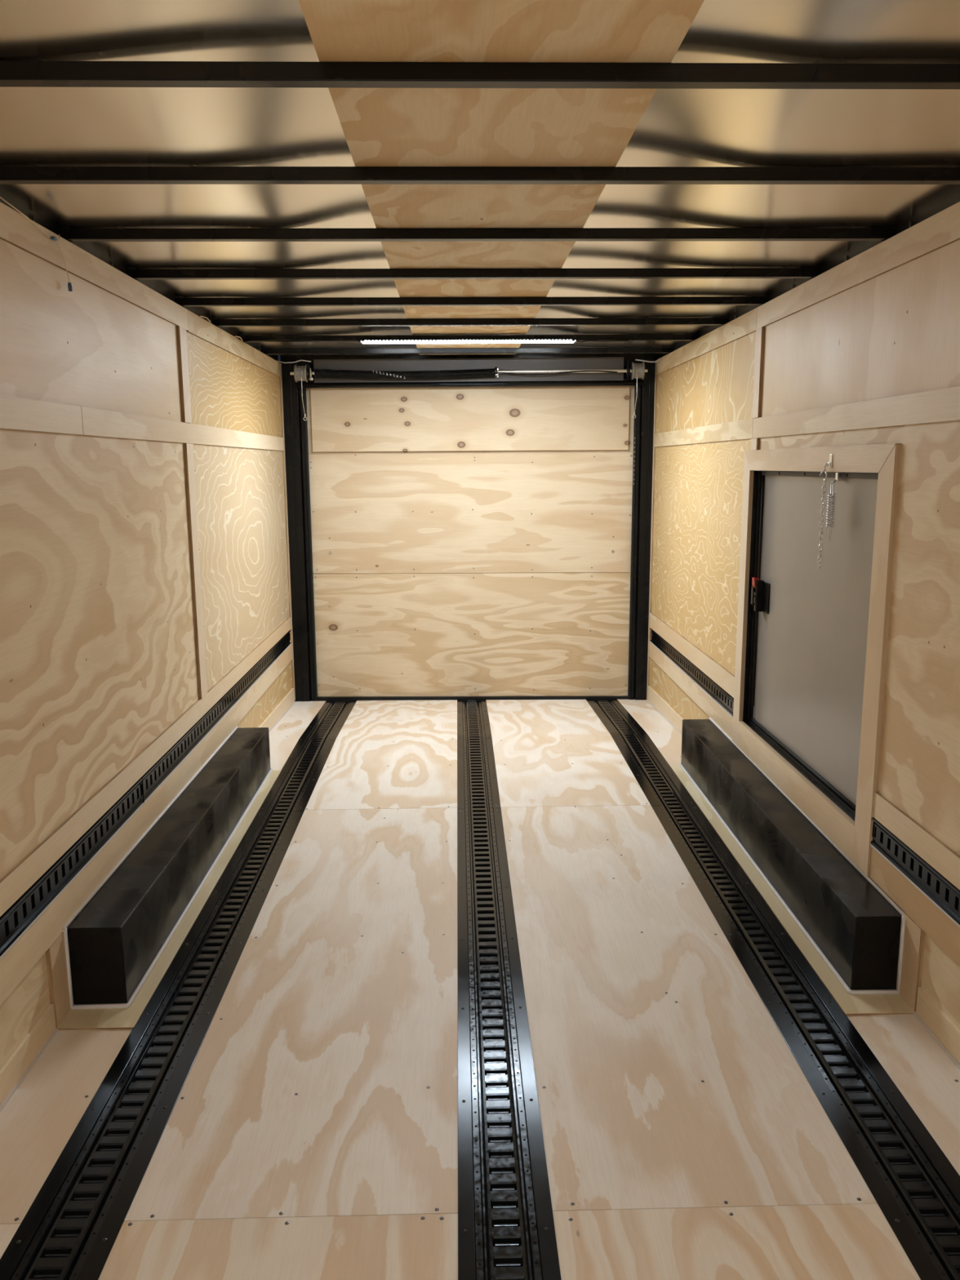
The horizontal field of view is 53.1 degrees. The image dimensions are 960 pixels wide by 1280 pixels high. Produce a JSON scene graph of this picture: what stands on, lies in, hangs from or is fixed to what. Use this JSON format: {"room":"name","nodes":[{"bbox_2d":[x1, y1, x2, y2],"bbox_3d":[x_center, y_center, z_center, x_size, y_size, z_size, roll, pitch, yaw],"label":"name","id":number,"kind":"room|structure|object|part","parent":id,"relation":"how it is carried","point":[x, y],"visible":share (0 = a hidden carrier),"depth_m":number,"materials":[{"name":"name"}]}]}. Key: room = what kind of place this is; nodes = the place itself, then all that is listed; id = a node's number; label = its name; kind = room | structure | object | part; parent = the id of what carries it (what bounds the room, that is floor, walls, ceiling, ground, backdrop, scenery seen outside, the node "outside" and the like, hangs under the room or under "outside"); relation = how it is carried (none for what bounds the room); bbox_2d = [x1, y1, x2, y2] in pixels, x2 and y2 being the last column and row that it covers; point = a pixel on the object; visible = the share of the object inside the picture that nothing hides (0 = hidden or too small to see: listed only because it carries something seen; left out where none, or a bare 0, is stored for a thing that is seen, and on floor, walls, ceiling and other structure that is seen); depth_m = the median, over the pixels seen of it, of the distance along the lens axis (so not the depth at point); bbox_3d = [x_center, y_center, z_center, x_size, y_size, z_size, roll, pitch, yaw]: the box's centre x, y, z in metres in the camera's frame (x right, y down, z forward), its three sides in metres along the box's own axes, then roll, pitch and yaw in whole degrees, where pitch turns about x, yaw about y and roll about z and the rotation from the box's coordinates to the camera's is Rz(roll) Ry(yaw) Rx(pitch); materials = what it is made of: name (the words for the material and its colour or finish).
{"room":"cargo space","nodes":[
{"label":"cargo space","id":0,"kind":"room"},
{"bbox_2d":[0,238,292,1070],"bbox_3d":[-1.244,0.054,2.278,0.066,2.430,8.920,-1,10,-1],"label":"wall","id":1,"kind":"structure","parent":0,"point":[98,650],"depth_m":3.16,"materials":[{"name":"brown wood"}]},
{"bbox_2d":[0,1004,55,1106],"bbox_3d":[-1.150,1.493,0.400,0.010,0.092,4.705,-1,10,-1],"label":"baseboard","id":2,"kind":"structure","parent":1,"relation":"attached to","point":[28,1048],"depth_m":2.54,"materials":[{"name":"brown wood"}]},
{"bbox_2d":[0,1028,57,1112],"bbox_3d":[-1.144,1.527,0.406,0.012,0.011,4.705,-1,10,-1],"label":"trim","id":3,"kind":"structure","parent":1,"relation":"attached to","point":[15,1088],"depth_m":2.53,"materials":[{"name":"beige wood"}]},
{"bbox_2d":[0,196,72,291],"bbox_3d":[-1.213,-1.079,2.634,0.016,0.164,0.427,-1,10,-1],"label":"loose wire","id":4,"kind":"object","parent":1,"relation":"hanging from","point":[52,237],"visible":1,"depth_m":2.73,"materials":[{"name":"black plastic"}]},
{"bbox_2d":[0,394,83,435],"bbox_3d":[-1.167,-0.202,0.371,0.010,0.084,5.257,-1,10,-1],"label":"trim","id":5,"kind":"structure","parent":1,"relation":"attached to","point":[16,413],"depth_m":2.65,"materials":[{"name":"brown wood"}]},
{"bbox_2d":[45,932,71,1028],"bbox_3d":[-1.206,0.973,2.751,0.014,0.250,0.105,-1,10,-1],"label":"trim","id":6,"kind":"structure","parent":1,"relation":"attached to","point":[55,956],"depth_m":2.73,"materials":[{"name":"brown wood"}]},
{"bbox_2d":[0,202,188,330],"bbox_3d":[-1.185,-0.789,0.918,0.010,0.087,6.545,-1,10,-1],"label":"trim","id":7,"kind":"structure","parent":1,"relation":"attached to","point":[16,229],"depth_m":2.98,"materials":[{"name":"brown wood"}]},
{"bbox_2d":[0,194,278,360],"bbox_3d":[-1.244,-1.056,2.034,0.017,0.100,8.840,-1,10,-1],"label":"trim","id":8,"kind":"structure","parent":1,"relation":"attached to","point":[39,220],"depth_m":3.22,"materials":[{"name":"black wood"}]},
{"bbox_2d":[0,617,291,916],"bbox_3d":[-1.201,0.667,2.304,0.010,0.082,8.750,-1,10,-1],"label":"trim","id":9,"kind":"structure","parent":1,"relation":"attached to","point":[19,879],"depth_m":3.19,"materials":[{"name":"brown wood"}]},
{"bbox_2d":[0,630,291,959],"bbox_3d":[-1.213,0.656,2.887,0.016,0.098,7.500,-1,10,-1],"label":"track","id":10,"kind":"object","parent":1,"relation":"attached to","point":[29,907],"visible":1,"depth_m":3.18,"materials":[{"name":"black metal"}]},
{"bbox_2d":[0,643,292,1005],"bbox_3d":[-1.200,0.863,2.340,0.010,0.114,8.750,-1,10,-1],"label":"trim","id":11,"kind":"structure","parent":1,"relation":"attached to","point":[16,963],"depth_m":3.18,"materials":[{"name":"brown wood"}]},
{"bbox_2d":[57,770,281,1030],"bbox_3d":[-1.119,0.893,3.865,0.219,0.006,2.325,-1,10,-1],"label":"trim","id":12,"kind":"structure","parent":1,"relation":"attached to","point":[127,1018],"depth_m":3.07,"materials":[{"name":"brown wood"}]},
{"bbox_2d":[62,726,272,1008],"bbox_3d":[-1.144,0.756,3.888,0.180,0.262,2.230,-1,10,-1],"label":"box","id":13,"kind":"object","parent":12,"relation":"on","point":[114,940],"visible":1,"depth_m":3.25,"materials":[{"name":"black paint"}]},
{"bbox_2d":[80,406,284,450],"bbox_3d":[-1.270,-0.989,4.675,0.010,0.085,3.490,-1,10,-1],"label":"trim","id":14,"kind":"structure","parent":1,"relation":"attached to","point":[95,422],"depth_m":3.79,"materials":[{"name":"brown wood"}]},
{"bbox_2d":[176,325,191,422],"bbox_3d":[-1.258,-1.123,4.080,0.016,0.391,0.103,-1,10,-1],"label":"trim","id":15,"kind":"structure","parent":1,"relation":"attached to","point":[181,335],"depth_m":4.06,"materials":[{"name":"brown wood"}]},
{"bbox_2d":[182,443,207,699],"bbox_3d":[-1.252,-0.295,4.231,0.016,1.118,0.103,-1,10,-1],"label":"trim","id":16,"kind":"structure","parent":1,"relation":"attached to","point":[188,458],"depth_m":4.21,"materials":[{"name":"brown wood"}]},
{"bbox_2d":[186,310,280,377],"bbox_3d":[-1.289,-1.574,5.222,0.010,0.090,2.203,-1,10,-1],"label":"trim","id":17,"kind":"structure","parent":1,"relation":"attached to","point":[198,326],"depth_m":4.90,"materials":[{"name":"beige wood"}]},
{"bbox_2d":[259,688,294,730],"bbox_3d":[-1.281,0.529,5.851,0.010,0.149,1.720,-1,10,-1],"label":"baseboard","id":18,"kind":"structure","parent":1,"relation":"attached to","point":[288,700],"depth_m":6.15,"materials":[{"name":"brown wood"}]},
{"bbox_2d":[268,702,295,733],"bbox_3d":[-1.275,0.560,5.860,0.012,0.070,1.715,-1,10,-1],"label":"trim","id":19,"kind":"structure","parent":1,"relation":"attached to","point":[291,706],"depth_m":6.17,"materials":[{"name":"beige wood"}]},
{"bbox_2d":[279,363,295,700],"bbox_3d":[-1.309,-0.699,6.527,0.010,2.282,0.048,-1,10,-1],"label":"trim","id":20,"kind":"structure","parent":1,"relation":"attached to","point":[280,378],"depth_m":6.50,"materials":[{"name":"brown wood"}]},
{"bbox_2d":[277,360,311,363],"bbox_3d":[-1.200,-1.791,6.178,0.229,0.021,0.023,1,10,6],"label":"loose wire","id":21,"kind":"object","parent":1,"relation":"attached to","point":[299,360],"visible":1,"depth_m":6.17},
{"bbox_2d":[0,698,959,1279],"bbox_3d":[0.037,1.208,2.459,2.560,0.123,8.800,-1,10,-1],"label":"floor","id":22,"kind":"structure","parent":0,"point":[310,1132],"depth_m":2.54,"materials":[{"name":"beige wood"}]},
{"bbox_2d":[0,700,356,1279],"bbox_3d":[-0.884,1.088,3.020,0.215,0.086,7.590,-1,10,-1],"label":"floor track","id":23,"kind":"object","parent":22,"relation":"on","point":[75,1239],"visible":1,"depth_m":2.56,"materials":[{"name":"black metal"}]},
{"bbox_3d":[-0.944,1.262,1.853,0.040,0.004,5.235,-1,10,-1],"label":"plate","id":24,"kind":"part","parent":23,"relation":"part of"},
{"bbox_3d":[-0.770,1.260,1.856,0.043,0.004,5.235,-1,10,-1],"label":"plate","id":25,"kind":"part","parent":23,"relation":"part of","materials":[{"name":"black metal"}]},
{"bbox_3d":[-1.034,0.610,5.592,0.040,0.065,2.352,-1,10,-1],"label":"plate","id":26,"kind":"part","parent":23,"relation":"part of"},
{"bbox_3d":[-0.860,0.609,5.596,0.043,0.065,2.352,-1,10,-1],"label":"plate","id":27,"kind":"part","parent":23,"relation":"part of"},
{"bbox_2d":[280,359,317,701],"bbox_3d":[-1.233,-0.713,6.595,0.154,2.335,0.112,0,10,1],"label":"post","id":28,"kind":"object","parent":22,"relation":"on","point":[295,428],"visible":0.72,"depth_m":6.55,"materials":[{"name":"black metal"}]},
{"bbox_2d":[306,386,635,702],"bbox_3d":[-0.061,-0.638,6.589,2.258,2.175,0.069,0,10,1],"label":"door","id":29,"kind":"structure","parent":28,"relation":"attached to","point":[468,543],"depth_m":6.59,"materials":[{"name":"brown wood"}]},
{"bbox_3d":[-0.060,-0.657,6.610,2.198,2.145,0.020,0,10,1],"label":"panel","id":30,"kind":"part","parent":29,"relation":"part of","materials":[{"name":"brown wood"}]},
{"bbox_2d":[457,699,561,1279],"bbox_3d":[0.030,1.079,3.040,0.202,0.086,7.590,-1,10,-1],"label":"floor track","id":31,"kind":"object","parent":22,"relation":"on","point":[498,1239],"visible":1,"depth_m":2.57,"materials":[{"name":"black metal"}]},
{"bbox_3d":[-0.116,0.601,5.612,0.034,0.065,2.352,-1,10,-1],"label":"plate","id":32,"kind":"part","parent":31,"relation":"part of","materials":[{"name":"black metal"}]},
{"bbox_3d":[-0.026,1.253,1.873,0.034,0.004,5.235,-1,10,-1],"label":"plate","id":33,"kind":"part","parent":31,"relation":"part of","materials":[{"name":"black metal"}]},
{"bbox_3d":[0.051,0.599,5.616,0.036,0.065,2.352,-1,10,-1],"label":"plate","id":34,"kind":"part","parent":31,"relation":"part of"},
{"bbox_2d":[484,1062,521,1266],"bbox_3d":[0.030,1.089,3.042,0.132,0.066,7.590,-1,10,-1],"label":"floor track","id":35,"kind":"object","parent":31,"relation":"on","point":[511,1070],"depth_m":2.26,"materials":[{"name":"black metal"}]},
{"bbox_3d":[0.141,1.251,1.877,0.036,0.004,5.235,-1,10,-1],"label":"plate","id":36,"kind":"part","parent":31,"relation":"part of","materials":[{"name":"black metal"}]},
{"bbox_2d":[627,355,657,700],"bbox_3d":[1.103,-0.721,6.559,0.139,2.335,0.112,0,10,1],"label":"post","id":37,"kind":"object","parent":22,"relation":"on","point":[643,423],"visible":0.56,"depth_m":6.51,"materials":[{"name":"black metal"}]},
{"bbox_2d":[586,698,959,1279],"bbox_3d":[0.940,1.070,3.060,0.217,0.086,7.590,-1,10,-1],"label":"floor track","id":38,"kind":"object","parent":22,"relation":"on","point":[923,1215],"visible":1,"depth_m":2.65,"materials":[{"name":"black metal"}]},
{"bbox_3d":[0.791,0.592,5.632,0.043,0.065,2.352,-1,10,-1],"label":"plate","id":39,"kind":"part","parent":38,"relation":"part of","materials":[{"name":"black metal"}]},
{"bbox_3d":[0.965,0.590,5.636,0.042,0.065,2.352,-1,10,-1],"label":"plate","id":40,"kind":"part","parent":38,"relation":"part of","materials":[{"name":"black metal"}]},
{"bbox_3d":[0.881,1.244,1.893,0.043,0.004,5.235,-1,10,-1],"label":"plate","id":41,"kind":"part","parent":38,"relation":"part of","materials":[{"name":"black metal"}]},
{"bbox_3d":[1.055,1.242,1.897,0.042,0.004,5.235,-1,10,-1],"label":"plate","id":42,"kind":"part","parent":38,"relation":"part of","materials":[{"name":"black metal"}]},
{"bbox_2d":[0,0,959,358],"bbox_3d":[0.036,-1.129,2.108,2.650,0.068,8.950,-1,10,-1],"label":"ceiling","id":43,"kind":"structure","parent":0,"point":[40,126],"depth_m":2.09,"materials":[{"name":"brown wood"}]},
{"bbox_2d":[248,337,356,341],"bbox_3d":[-0.963,-1.632,5.224,0.581,0.018,0.011,-1,10,-1],"label":"wire","id":44,"kind":"object","parent":43,"relation":"attached to","point":[348,338],"visible":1,"depth_m":5.22,"materials":[{"name":"black plastic"}]},
{"bbox_2d":[261,346,674,354],"bbox_3d":[-0.070,-1.765,5.866,2.516,0.031,0.036,-1,10,-1],"label":"roof beam","id":45,"kind":"structure","parent":43,"relation":"attached to","point":[434,350],"depth_m":5.85,"materials":[{"name":"black metal"}]},
{"bbox_2d":[239,333,698,342],"bbox_3d":[-0.055,-1.657,5.272,2.516,0.031,0.036,-1,10,-1],"label":"roof beam","id":46,"kind":"structure","parent":43,"relation":"attached to","point":[662,337],"depth_m":5.26,"materials":[{"name":"black metal"}]},
{"bbox_2d":[358,335,628,343],"bbox_3d":[0.081,-1.640,5.241,1.472,0.035,0.104,-1,10,-1],"label":"strip light","id":47,"kind":"object","parent":46,"relation":"attached to","point":[553,339],"depth_m":5.24,"materials":[{"name":"white plastic"}]},
{"bbox_2d":[362,341,573,343],"bbox_3d":[-0.064,-1.632,5.268,1.156,0.004,0.044,-1,10,-1],"label":"diffuser","id":48,"kind":"object","parent":47,"relation":"attached to","point":[363,342],"depth_m":5.25,"materials":[{"name":"white plastic"}]},
{"bbox_3d":[0.671,-1.638,5.264,0.291,0.014,0.011,-1,10,-2],"label":"supply wire","id":49,"kind":"part","parent":47,"relation":"part of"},
{"bbox_2d":[210,317,728,326],"bbox_3d":[-0.041,-1.548,4.679,2.516,0.031,0.036,-1,10,-1],"label":"roof beam","id":50,"kind":"structure","parent":43,"relation":"attached to","point":[625,321],"depth_m":4.66,"materials":[{"name":"black metal"}]},
{"bbox_2d":[174,296,768,306],"bbox_3d":[-0.027,-1.440,4.085,2.516,0.031,0.036,-1,10,-1],"label":"roof beam","id":51,"kind":"structure","parent":43,"relation":"attached to","point":[617,300],"depth_m":4.07,"materials":[{"name":"black metal"}]},
{"bbox_2d":[126,267,821,279],"bbox_3d":[-0.012,-1.331,3.492,2.516,0.031,0.036,-1,10,-1],"label":"roof beam","id":52,"kind":"structure","parent":43,"relation":"attached to","point":[655,273],"depth_m":3.48,"materials":[{"name":"black metal"}]},
{"bbox_2d":[57,227,896,241],"bbox_3d":[0.002,-1.223,2.898,2.516,0.031,0.036,-1,10,-1],"label":"roof beam","id":53,"kind":"structure","parent":43,"relation":"attached to","point":[311,234],"depth_m":2.88,"materials":[{"name":"black metal"}]},
{"bbox_2d":[0,60,959,88],"bbox_3d":[0.031,-1.006,1.711,2.516,0.031,0.036,-1,10,-1],"label":"roof beam","id":54,"kind":"structure","parent":43,"relation":"attached to","point":[15,73],"depth_m":1.70,"materials":[{"name":"black metal"}]},
{"bbox_2d":[0,166,959,184],"bbox_3d":[0.016,-1.114,2.305,2.516,0.031,0.036,-1,10,-1],"label":"roof beam","id":55,"kind":"structure","parent":43,"relation":"attached to","point":[8,175],"depth_m":2.29,"materials":[{"name":"black metal"}]},
{"bbox_2d":[649,240,959,1030],"bbox_3d":[1.316,0.036,2.286,0.096,2.430,8.820,-1,10,-1],"label":"wall","id":56,"kind":"structure","parent":0,"point":[895,332],"depth_m":2.96,"materials":[{"name":"brown wood"}]},
{"bbox_2d":[280,353,659,389],"bbox_3d":[-0.068,-1.802,6.350,2.498,0.258,0.150,0,10,1],"label":"door header","id":57,"kind":"structure","parent":56,"relation":"attached to","point":[517,361],"depth_m":6.29,"materials":[{"name":"black metal"}]},
{"bbox_2d":[289,360,647,420],"bbox_3d":[-0.074,-1.626,6.286,2.320,0.362,0.154,0,10,1],"label":"spring","id":58,"kind":"object","parent":57,"relation":"attached to","point":[300,373],"visible":1,"depth_m":6.23,"materials":[{"name":"metal"}]},
{"bbox_2d":[635,358,659,362],"bbox_3d":[1.082,-1.803,6.193,0.159,0.029,0.015,1,11,10],"label":"loose wire","id":59,"kind":"object","parent":56,"relation":"attached to","point":[659,358],"visible":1,"depth_m":6.20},
{"bbox_2d":[646,360,657,700],"bbox_3d":[1.163,-0.703,6.495,0.010,2.292,0.048,-1,10,-1],"label":"trim","id":60,"kind":"structure","parent":56,"relation":"attached to","point":[655,375],"depth_m":6.46,"materials":[{"name":"brown wood"}]},
{"bbox_2d":[646,700,682,734],"bbox_3d":[1.183,0.541,5.870,0.012,0.066,1.625,-1,10,-1],"label":"trim","id":61,"kind":"structure","parent":56,"relation":"attached to","point":[649,702],"depth_m":6.06,"materials":[{"name":"beige wood"}]},
{"bbox_2d":[647,685,682,733],"bbox_3d":[1.189,0.507,5.861,0.010,0.149,1.630,-1,10,-1],"label":"baseboard","id":62,"kind":"structure","parent":56,"relation":"attached to","point":[654,698],"depth_m":6.12,"materials":[{"name":"brown wood"}]},
{"bbox_2d":[648,640,733,739],"bbox_3d":[1.192,0.243,5.597,0.010,0.110,2.055,-1,10,-1],"label":"trim","id":63,"kind":"structure","parent":56,"relation":"attached to","point":[697,695],"depth_m":5.35,"materials":[{"name":"brown wood"}]},
{"bbox_2d":[649,628,733,717],"bbox_3d":[1.191,0.147,5.569,0.016,0.092,1.995,-1,10,-1],"label":"track","id":64,"kind":"object","parent":56,"relation":"attached to","point":[710,687],"visible":1,"depth_m":5.31,"materials":[{"name":"black metal"}]},
{"bbox_2d":[649,612,734,697],"bbox_3d":[1.191,0.046,5.561,0.010,0.102,2.055,-1,10,-1],"label":"trim","id":65,"kind":"structure","parent":56,"relation":"attached to","point":[724,678],"depth_m":5.30,"materials":[{"name":"brown wood"}]},
{"bbox_2d":[654,418,753,447],"bbox_3d":[1.185,-1.128,5.302,0.010,0.086,2.142,-1,10,-1],"label":"trim","id":66,"kind":"structure","parent":56,"relation":"attached to","point":[740,429],"depth_m":5.00,"materials":[{"name":"beige wood"}]},
{"bbox_2d":[656,307,757,374],"bbox_3d":[1.182,-1.587,5.223,0.010,0.094,2.132,-1,10,-1],"label":"trim","id":67,"kind":"structure","parent":56,"relation":"attached to","point":[744,325],"depth_m":4.92,"materials":[{"name":"beige wood"}]},
{"bbox_2d":[751,438,759,449],"bbox_3d":[1.211,-0.861,4.221,0.016,0.050,0.083,-1,10,-1],"label":"trim","id":68,"kind":"structure","parent":56,"relation":"attached to","point":[755,442],"depth_m":4.20,"materials":[{"name":"brown wood"}]},
{"bbox_2d":[751,326,764,417],"bbox_3d":[1.209,-1.157,4.166,0.016,0.376,0.083,-1,10,-1],"label":"trim","id":69,"kind":"structure","parent":56,"relation":"attached to","point":[760,332],"depth_m":4.15,"materials":[{"name":"brown wood"}]},
{"bbox_2d":[669,764,914,1015],"bbox_3d":[1.129,0.870,3.916,0.205,0.006,2.325,-1,10,-1],"label":"trim","id":70,"kind":"structure","parent":56,"relation":"attached to","point":[859,1004],"depth_m":3.19,"materials":[{"name":"brown wood"}]},
{"bbox_2d":[679,717,905,995],"bbox_3d":[1.153,0.733,3.940,0.161,0.261,2.230,-1,10,-1],"label":"box","id":71,"kind":"object","parent":70,"relation":"on","point":[857,930],"visible":1,"depth_m":3.35,"materials":[{"name":"black paint"}]},
{"bbox_2d":[659,192,959,358],"bbox_3d":[1.289,-1.073,2.047,0.017,0.100,8.750,-1,10,-1],"label":"trim","id":72,"kind":"structure","parent":56,"relation":"attached to","point":[954,199],"depth_m":3.24,"materials":[{"name":"beige wood"}]},
{"bbox_2d":[742,470,879,821],"bbox_3d":[1.264,-0.066,3.711,0.068,1.194,1.412,-1,10,-1],"label":"door","id":73,"kind":"structure","parent":56,"relation":"in","point":[806,636],"depth_m":3.70,"materials":[{"name":"grey metal"}]},
{"bbox_3d":[1.262,0.335,4.430,0.004,0.063,0.010,-1,10,-1],"label":"strike plate","id":74,"kind":"part","parent":73,"relation":"part of","materials":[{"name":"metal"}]},
{"bbox_3d":[1.259,-0.633,3.611,0.048,0.042,1.360,-1,10,-1],"label":"head frame","id":75,"kind":"part","parent":73,"relation":"part of","materials":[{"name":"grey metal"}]},
{"bbox_2d":[826,472,845,541],"bbox_3d":[1.249,-0.469,3.379,0.056,0.240,0.029,-1,10,-1],"label":"spring","id":76,"kind":"object","parent":73,"relation":"attached to","point":[839,476],"visible":0.98,"depth_m":3.37,"materials":[{"name":"metal"}]},
{"bbox_2d":[732,443,901,875],"bbox_3d":[1.229,-0.050,3.718,0.018,1.362,1.537,-1,10,-1],"label":"door frame","id":77,"kind":"structure","parent":56,"relation":"attached to","point":[888,475],"depth_m":3.17,"materials":[{"name":"beige wood"}]},
{"bbox_2d":[817,453,832,568],"bbox_3d":[1.210,-0.450,3.386,0.021,0.401,0.052,-6,12,-27],"label":"chain","id":78,"kind":"object","parent":56,"relation":"hanging from","point":[829,464],"visible":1,"depth_m":3.38,"materials":[{"name":"metal"}]},
{"bbox_3d":[1.208,-0.409,3.393,0.014,0.317,0.014,9,14,43],"label":"chain","id":79,"kind":"part","parent":78,"relation":"part of","materials":[{"name":"metal"}]},
{"bbox_2d":[752,386,959,438],"bbox_3d":[1.288,-0.350,1.042,0.010,0.086,6.515,-1,10,-1],"label":"trim","id":80,"kind":"structure","parent":56,"relation":"attached to","point":[943,405],"depth_m":3.05,"materials":[{"name":"brown wood"}]},
{"bbox_2d":[756,201,959,328],"bbox_3d":[1.285,-0.810,0.963,0.010,0.092,6.525,-1,10,-1],"label":"trim","id":81,"kind":"structure","parent":56,"relation":"attached to","point":[941,229],"depth_m":3.02,"materials":[{"name":"brown wood"}]},
{"bbox_2d":[898,912,925,1012],"bbox_3d":[1.260,0.942,2.805,0.014,0.262,0.105,-1,10,-1],"label":"trim","id":82,"kind":"structure","parent":56,"relation":"attached to","point":[914,935],"depth_m":2.79,"materials":[{"name":"brown wood"}]},
{"bbox_2d":[868,846,959,966],"bbox_3d":[1.313,1.161,0.583,0.010,0.106,5.068,-1,10,-1],"label":"trim","id":83,"kind":"structure","parent":56,"relation":"attached to","point":[942,930],"depth_m":2.76,"materials":[{"name":"brown wood"}]},
{"bbox_2d":[870,817,959,928],"bbox_3d":[1.297,0.957,1.156,0.016,0.094,3.868,-1,10,-1],"label":"track","id":84,"kind":"object","parent":56,"relation":"attached to","point":[935,887],"visible":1,"depth_m":2.75,"materials":[{"name":"black metal"}]},
{"bbox_2d":[872,791,959,889],"bbox_3d":[1.312,0.976,0.549,0.010,0.083,5.068,-1,10,-1],"label":"trim","id":85,"kind":"structure","parent":56,"relation":"attached to","point":[934,851],"depth_m":2.75,"materials":[{"name":"brown wood"}]},
{"bbox_2d":[913,1012,959,1069],"bbox_3d":[1.313,1.502,0.461,0.012,0.011,4.705,-1,10,-1],"label":"trim","id":86,"kind":"structure","parent":56,"relation":"attached to","point":[915,1014],"depth_m":2.64,"materials":[{"name":"beige wood"}]},
{"bbox_2d":[915,986,959,1063],"bbox_3d":[1.319,1.467,0.455,0.010,0.095,4.705,-1,10,-1],"label":"baseboard","id":87,"kind":"structure","parent":56,"relation":"attached to","point":[934,1017],"depth_m":2.64,"materials":[{"name":"brown wood"}]}
]}

